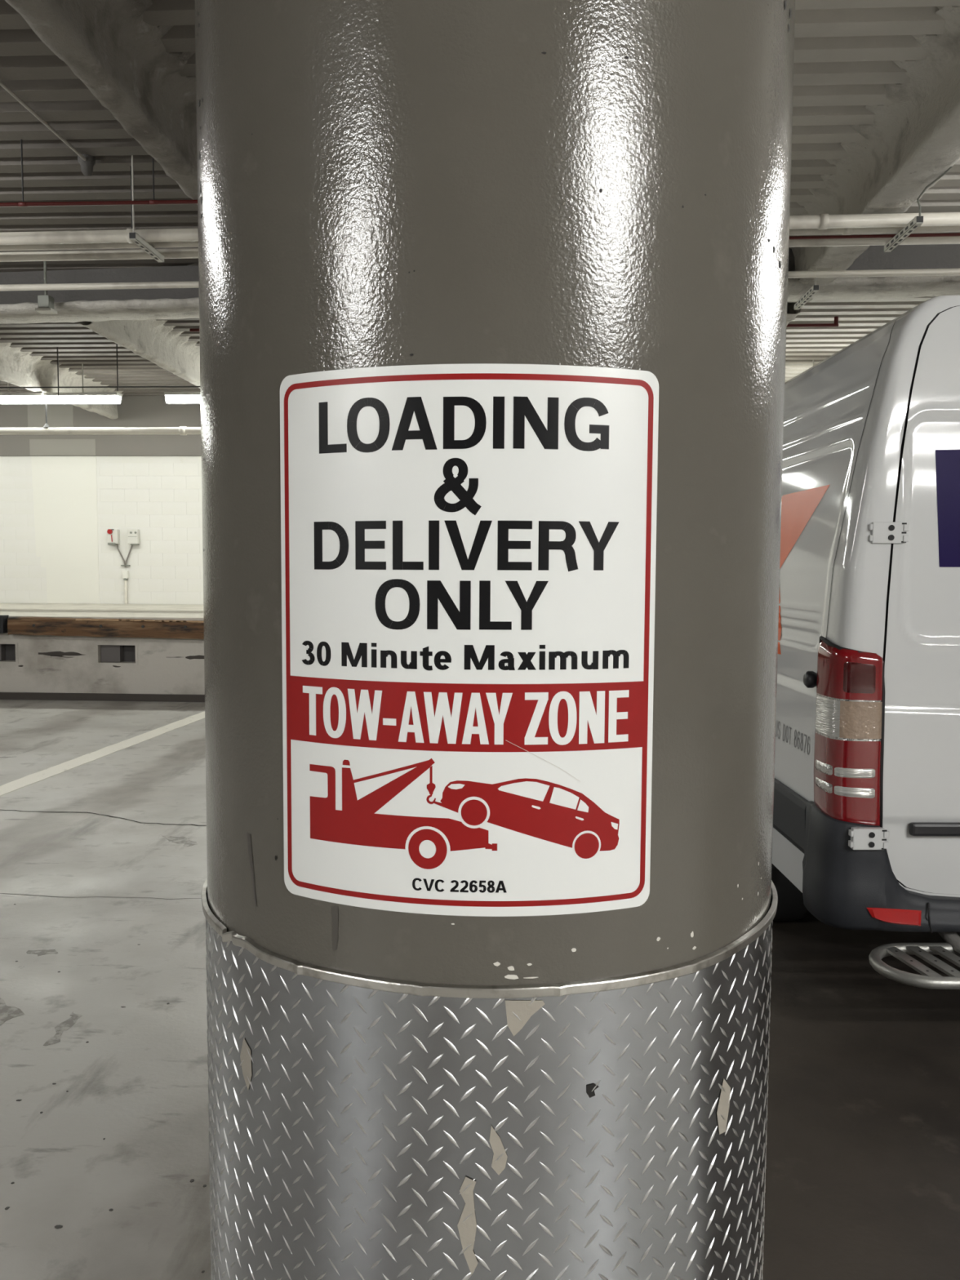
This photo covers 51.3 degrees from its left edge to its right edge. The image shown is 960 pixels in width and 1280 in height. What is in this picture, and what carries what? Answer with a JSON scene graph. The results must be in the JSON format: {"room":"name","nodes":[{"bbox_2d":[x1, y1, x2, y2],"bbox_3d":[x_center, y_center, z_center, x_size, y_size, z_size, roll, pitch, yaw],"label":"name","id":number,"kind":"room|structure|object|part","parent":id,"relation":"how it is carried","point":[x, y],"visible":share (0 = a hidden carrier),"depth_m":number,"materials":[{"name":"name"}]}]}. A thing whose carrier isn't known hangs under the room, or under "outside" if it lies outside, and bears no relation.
{"room":"parking garage","nodes":[
{"label":"parking garage","id":0,"kind":"room"},
{"bbox_2d":[0,386,199,388],"bbox_3d":[-4.561,-3.031,11.986,5.500,0.016,0.016,1,4,3],"label":"wire","id":1,"kind":"object","parent":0,"point":[73,386],"visible":0.46,"depth_m":11.97,"materials":[{"name":"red metal"}]},
{"bbox_2d":[0,395,203,604],"bbox_3d":[-0.607,-1.762,15.757,23.000,4.400,0.232,1,4,3],"label":"wall","id":2,"kind":"structure","parent":0,"point":[60,495],"depth_m":15.94,"materials":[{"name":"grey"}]},
{"bbox_2d":[106,528,119,545],"bbox_3d":[-5.835,-1.637,15.901,0.170,0.250,0.120,1,4,3],"label":"control box","id":3,"kind":"object","parent":2,"relation":"attached to","point":[113,535],"visible":1,"depth_m":15.87,"materials":[{"name":"white"}]},
{"bbox_2d":[116,544,133,604],"bbox_3d":[-5.670,-1.054,15.970,0.264,0.949,0.063,1,4,3],"label":"conduit","id":4,"kind":"object","parent":2,"relation":"attached to","point":[125,573],"visible":1,"depth_m":15.95,"materials":[{"name":"grey plastic"}]},
{"bbox_3d":[-5.723,-1.345,15.961,0.154,0.366,0.043,1,4,3],"label":"conduit arm","id":5,"kind":"part","parent":4,"relation":"part of"},
{"bbox_3d":[-5.603,-1.344,15.954,0.134,0.366,0.043,1,4,3],"label":"conduit arm","id":6,"kind":"part","parent":4,"relation":"part of"},
{"bbox_2d":[127,528,139,545],"bbox_3d":[-5.508,-1.634,15.891,0.170,0.250,0.105,1,4,3],"label":"control box","id":7,"kind":"object","parent":2,"relation":"attached to","point":[133,535],"visible":1,"depth_m":15.85,"materials":[{"name":"white plastic"}]},
{"bbox_2d":[0,699,959,1279],"bbox_3d":[-1.319,1.435,3.544,23.000,0.203,24.700,1,4,3],"label":"floor","id":8,"kind":"structure","parent":0,"point":[104,1166],"depth_m":3.32,"materials":[{"name":"concrete"}]},
{"bbox_2d":[0,603,204,702],"bbox_3d":[-0.784,0.105,13.617,22.880,0.988,4.345,1,4,3],"label":"dock","id":9,"kind":"object","parent":8,"relation":"on","point":[49,651],"visible":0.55,"depth_m":11.78,"materials":[{"name":"paint"}]},
{"bbox_3d":[-5.813,0.143,11.953,0.232,0.200,0.090,1,4,3],"label":"niche plate","id":10,"kind":"part","parent":9,"relation":"part of","materials":[{"name":"grey metal"}]},
{"bbox_2d":[0,614,8,633],"bbox_3d":[-5.814,-0.188,11.738,0.520,0.210,0.150,1,4,3],"label":"bumper cover","id":11,"kind":"object","parent":9,"relation":"attached to","point":[3,618],"visible":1,"depth_m":11.67,"materials":[{"name":"black rubber"}]},
{"bbox_3d":[-5.717,0.151,11.840,0.507,0.250,0.006,1,4,3],"label":"niche frame","id":12,"kind":"part","parent":9,"relation":"part of","materials":[{"name":"paint"}]},
{"bbox_3d":[-4.369,0.157,11.872,0.232,0.200,0.090,1,4,3],"label":"niche plate","id":13,"kind":"part","parent":9,"relation":"part of","materials":[{"name":"grey metal"}]},
{"bbox_3d":[-4.272,0.165,11.759,0.507,0.250,0.006,1,4,3],"label":"niche frame","id":14,"kind":"part","parent":9,"relation":"part of","materials":[{"name":"paint"}]},
{"bbox_2d":[195,0,795,985],"bbox_3d":[0.019,-0.668,1.492,0.859,4.314,0.860,1,4,3],"label":"concrete column","id":15,"kind":"structure","parent":8,"relation":"on","point":[381,183],"depth_m":1.16,"materials":[{"name":"paint"}]},
{"bbox_2d":[280,363,658,916],"bbox_3d":[-0.021,0.004,1.147,0.441,0.618,0.063,1,4,5],"label":"sign","id":16,"kind":"object","parent":15,"relation":"attached to","point":[468,551],"visible":1,"depth_m":1.13,"materials":[{"name":"white plastic"}]},
{"bbox_2d":[201,878,777,1279],"bbox_3d":[0.010,0.921,1.609,0.867,1.127,0.863,1,4,3],"label":"guard","id":17,"kind":"object","parent":15,"relation":"attached to","point":[362,1126],"visible":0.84,"depth_m":1.19,"materials":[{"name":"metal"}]},
{"bbox_2d":[771,295,959,989],"bbox_3d":[2.156,-0.114,6.182,2.104,2.545,6.412,0,4,-1],"label":"delivery van","id":18,"kind":"object","parent":8,"relation":"on","point":[866,836],"visible":0.62,"depth_m":3.31,"materials":[{"name":"grey paint"}]},
{"bbox_3d":[1.275,0.653,3.289,0.105,0.070,0.028,0,4,-1],"label":"hinge plate","id":19,"kind":"part","parent":18,"relation":"part of","materials":[{"name":"grey paint"}]},
{"bbox_3d":[1.339,-0.352,3.288,0.107,0.070,0.028,0,4,-1],"label":"hinge plate","id":20,"kind":"part","parent":18,"relation":"part of","materials":[{"name":"grey paint"}]},
{"bbox_3d":[2.184,1.045,3.211,1.858,0.038,0.314,0,4,-1],"label":"step frame","id":21,"kind":"part","parent":18,"relation":"part of","materials":[{"name":"grey metal"}]},
{"bbox_3d":[1.760,-0.135,3.322,0.851,1.994,0.095,0,4,-1],"label":"door","id":22,"kind":"part","parent":18,"relation":"part of","materials":[{"name":"grey paint"}]},
{"bbox_3d":[1.571,0.984,3.398,0.049,0.138,0.229,-1,4,-17],"label":"step arm","id":23,"kind":"part","parent":18,"relation":"part of","materials":[{"name":"grey paint"}]},
{"bbox_2d":[0,0,959,395],"bbox_3d":[-1.294,-3.030,3.216,23.400,0.250,25.100,1,4,3],"label":"ceiling","id":24,"kind":"structure","parent":0,"point":[845,51],"depth_m":6.51,"materials":[{"name":"paint"}]},
{"bbox_2d":[0,382,44,404],"bbox_3d":[-6.303,-3.424,13.362,1.000,0.526,0.170,1,4,3],"label":"fluorescent light","id":25,"kind":"object","parent":24,"relation":"hanging from","point":[8,397],"visible":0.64,"depth_m":13.31,"materials":[{"name":"white plastic"}]},
{"bbox_2d":[35,261,57,314],"bbox_3d":[-3.773,-3.088,8.684,0.140,0.475,0.120,1,4,3],"label":"junction box","id":26,"kind":"object","parent":24,"relation":"hanging from","point":[46,302],"visible":0.96,"depth_m":8.65,"materials":[{"name":"grey plastic"}]},
{"bbox_3d":[-3.774,-2.864,8.701,0.140,0.025,0.120,1,4,3],"label":"plate","id":27,"kind":"part","parent":26,"relation":"part of","materials":[{"name":"white metal"}]},
{"bbox_2d":[0,80,95,176],"bbox_3d":[-2.727,-2.913,3.835,0.110,0.130,5.555,1,4,3],"label":"pipe","id":28,"kind":"object","parent":24,"relation":"attached to","point":[86,162],"visible":1,"depth_m":6.30,"materials":[{"name":"grey metal"}]},
{"bbox_2d":[57,346,59,399],"bbox_3d":[-5.191,-3.291,12.305,0.014,0.664,0.014,1,4,3],"label":"hanging rod","id":29,"kind":"object","parent":24,"relation":"hanging from","point":[57,347],"visible":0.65,"depth_m":12.30,"materials":[{"name":"grey metal"}]},
{"bbox_2d":[0,337,124,418],"bbox_3d":[-5.894,-3.456,12.633,0.607,0.451,6.000,1,4,3],"label":"ceiling beam","id":30,"kind":"structure","parent":24,"relation":"attached to","point":[19,368],"depth_m":13.25,"materials":[{"name":"grey concrete"}]},
{"bbox_2d":[43,364,122,404],"bbox_3d":[-5.285,-3.414,13.305,1.000,0.526,0.170,1,4,3],"label":"fluorescent light","id":31,"kind":"object","parent":24,"relation":"hanging from","point":[82,397],"visible":1,"depth_m":13.26,"materials":[{"name":"white plastic"}]},
{"bbox_3d":[-5.284,-3.475,13.300,0.016,0.404,0.014,-3,6,-42],"label":"hanger rod","id":32,"kind":"part","parent":31,"relation":"part of","materials":[{"name":"white metal"}]},
{"bbox_2d":[0,139,197,206],"bbox_3d":[-5.522,-2.970,6.431,12.200,0.427,0.026,1,4,3],"label":"pipe","id":33,"kind":"object","parent":24,"relation":"hanging from","point":[153,202],"visible":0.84,"depth_m":6.26,"materials":[{"name":"red"}]},
{"bbox_3d":[-2.876,-2.956,6.283,0.010,0.404,0.009,-3,6,-42],"label":"hanger rod","id":34,"kind":"part","parent":33,"relation":"part of","materials":[{"name":"grey metal"}]},
{"bbox_3d":[-2.038,-2.948,6.236,0.010,0.404,0.009,-3,6,-42],"label":"hanger rod","id":35,"kind":"part","parent":33,"relation":"part of","materials":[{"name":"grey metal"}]},
{"bbox_2d":[0,400,200,435],"bbox_3d":[-0.994,-2.934,13.098,21.500,0.488,0.116,1,4,3],"label":"pipe","id":36,"kind":"object","parent":24,"relation":"hanging from","point":[46,429],"visible":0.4,"depth_m":13.30,"materials":[{"name":"grey metal"}]},
{"bbox_3d":[-5.796,-3.034,13.362,0.018,0.380,0.018,2,5,26],"label":"hanger rod","id":37,"kind":"part","parent":36,"relation":"part of","materials":[{"name":"grey metal"}]},
{"bbox_2d":[4,0,197,204],"bbox_3d":[-2.083,-2.510,0.060,0.624,0.454,18.050,1,4,3],"label":"ceiling beam","id":38,"kind":"structure","parent":24,"relation":"attached to","point":[108,45],"depth_m":4.96,"materials":[{"name":"grey concrete"}]},
{"bbox_2d":[115,344,118,391],"bbox_3d":[-4.227,-3.238,11.651,0.014,0.664,0.014,1,4,3],"label":"hanging rod","id":39,"kind":"object","parent":24,"relation":"hanging from","point":[116,344],"visible":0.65,"depth_m":11.66,"materials":[{"name":"grey metal"}]},
{"bbox_2d":[80,320,199,387],"bbox_3d":[-3.585,-3.433,12.505,0.594,0.452,6.000,1,4,3],"label":"ceiling beam","id":40,"kind":"structure","parent":24,"relation":"attached to","point":[152,340],"depth_m":11.16,"materials":[{"name":"grey concrete"}]},
{"bbox_2d":[128,155,164,262],"bbox_3d":[-2.259,-2.915,6.771,0.046,0.550,0.504,1,4,3],"label":"strut","id":41,"kind":"object","parent":24,"relation":"hanging from","point":[134,237],"visible":1,"depth_m":6.65,"materials":[{"name":"white metal"}]},
{"bbox_3d":[-2.271,-2.919,6.543,0.012,0.509,0.010,2,4,18],"label":"hanger rod","id":42,"kind":"part","parent":41,"relation":"part of","materials":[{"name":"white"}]},
{"bbox_2d":[164,391,200,403],"bbox_3d":[-3.657,-3.398,13.214,1.000,0.526,0.170,1,4,3],"label":"fluorescent light","id":43,"kind":"object","parent":24,"relation":"hanging from","point":[171,397],"visible":0.38,"depth_m":13.18,"materials":[{"name":"white plastic"}]},
{"bbox_2d":[0,244,959,324],"bbox_3d":[-1.208,-3.131,8.772,21.540,0.428,0.547,1,4,8],"label":"ceiling pipe","id":44,"kind":"object","parent":24,"relation":"attached to","point":[157,304],"depth_m":8.89,"materials":[{"name":"grey metal"}]},
{"bbox_2d":[0,165,959,244],"bbox_3d":[-1.355,-2.914,6.621,21.505,0.520,0.094,1,4,4],"label":"ceiling pipe","id":45,"kind":"object","parent":24,"relation":"hanging from","point":[821,221],"visible":0.51,"depth_m":6.65,"materials":[{"name":"grey metal"}]},
{"bbox_3d":[-2.332,-2.966,6.694,0.009,0.438,0.010,-1,4,-12],"label":"hanger rod","id":46,"kind":"part","parent":45,"relation":"part of","materials":[{"name":"grey metal"}]},
{"bbox_2d":[0,235,959,262],"bbox_3d":[-1.333,-2.946,7.009,21.506,0.512,0.078,1,4,4],"label":"ceiling pipe","id":47,"kind":"object","parent":24,"relation":"hanging from","point":[183,253],"visible":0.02,"depth_m":7.07,"materials":[{"name":"grey metal"}]},
{"bbox_2d":[0,268,959,291],"bbox_3d":[-1.284,-3.030,7.883,21.506,0.473,0.059,1,4,4],"label":"ceiling pipe","id":48,"kind":"object","parent":24,"relation":"hanging from","point":[922,272],"visible":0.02,"depth_m":7.96,"materials":[{"name":"grey metal"}]},
{"bbox_2d":[0,225,959,250],"bbox_3d":[-1.346,-2.935,6.789,21.506,0.504,0.061,1,4,4],"label":"ceiling pipe","id":49,"kind":"object","parent":24,"relation":"hanging from","point":[844,231],"visible":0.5,"depth_m":6.83,"materials":[{"name":"grey metal"}]},
{"bbox_2d":[786,302,800,324],"bbox_3d":[2.917,-3.364,12.042,0.739,0.449,6.200,1,4,3],"label":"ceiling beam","id":50,"kind":"structure","parent":24,"relation":"attached to","point":[792,313],"depth_m":9.19,"materials":[{"name":"grey concrete"}]},
{"bbox_2d":[189,315,838,332],"bbox_3d":[0.281,-3.117,9.879,6.400,0.096,0.040,1,4,3],"label":"pipe","id":51,"kind":"object","parent":50,"relation":"attached to","point":[836,318],"visible":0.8,"depth_m":9.71,"materials":[{"name":"red"}]},
{"bbox_2d":[794,277,818,309],"bbox_3d":[2.624,-2.993,8.027,0.046,0.525,0.584,1,4,3],"label":"strut","id":52,"kind":"object","parent":24,"relation":"hanging from","point":[814,289],"visible":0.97,"depth_m":7.96,"materials":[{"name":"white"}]},
{"bbox_2d":[786,5,959,302],"bbox_3d":[2.220,-2.461,-0.305,0.738,0.450,17.800,1,4,3],"label":"ceiling beam","id":53,"kind":"structure","parent":24,"relation":"attached to","point":[912,140],"depth_m":5.83,"materials":[{"name":"grey concrete"}]},
{"bbox_2d":[884,166,952,252],"bbox_3d":[2.688,-2.654,6.206,0.088,0.167,1.032,1,4,3],"label":"strut","id":54,"kind":"object","parent":53,"relation":"attached to","point":[917,221],"visible":1,"depth_m":6.30,"materials":[{"name":"white metal"}]},
{"bbox_2d":[789,232,959,239],"bbox_3d":[4.742,-2.642,6.438,9.302,0.020,0.020,1,4,4],"label":"pipe","id":55,"kind":"object","parent":54,"relation":"attached to","point":[953,233],"visible":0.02,"depth_m":6.60,"materials":[{"name":"red"}]}
]}

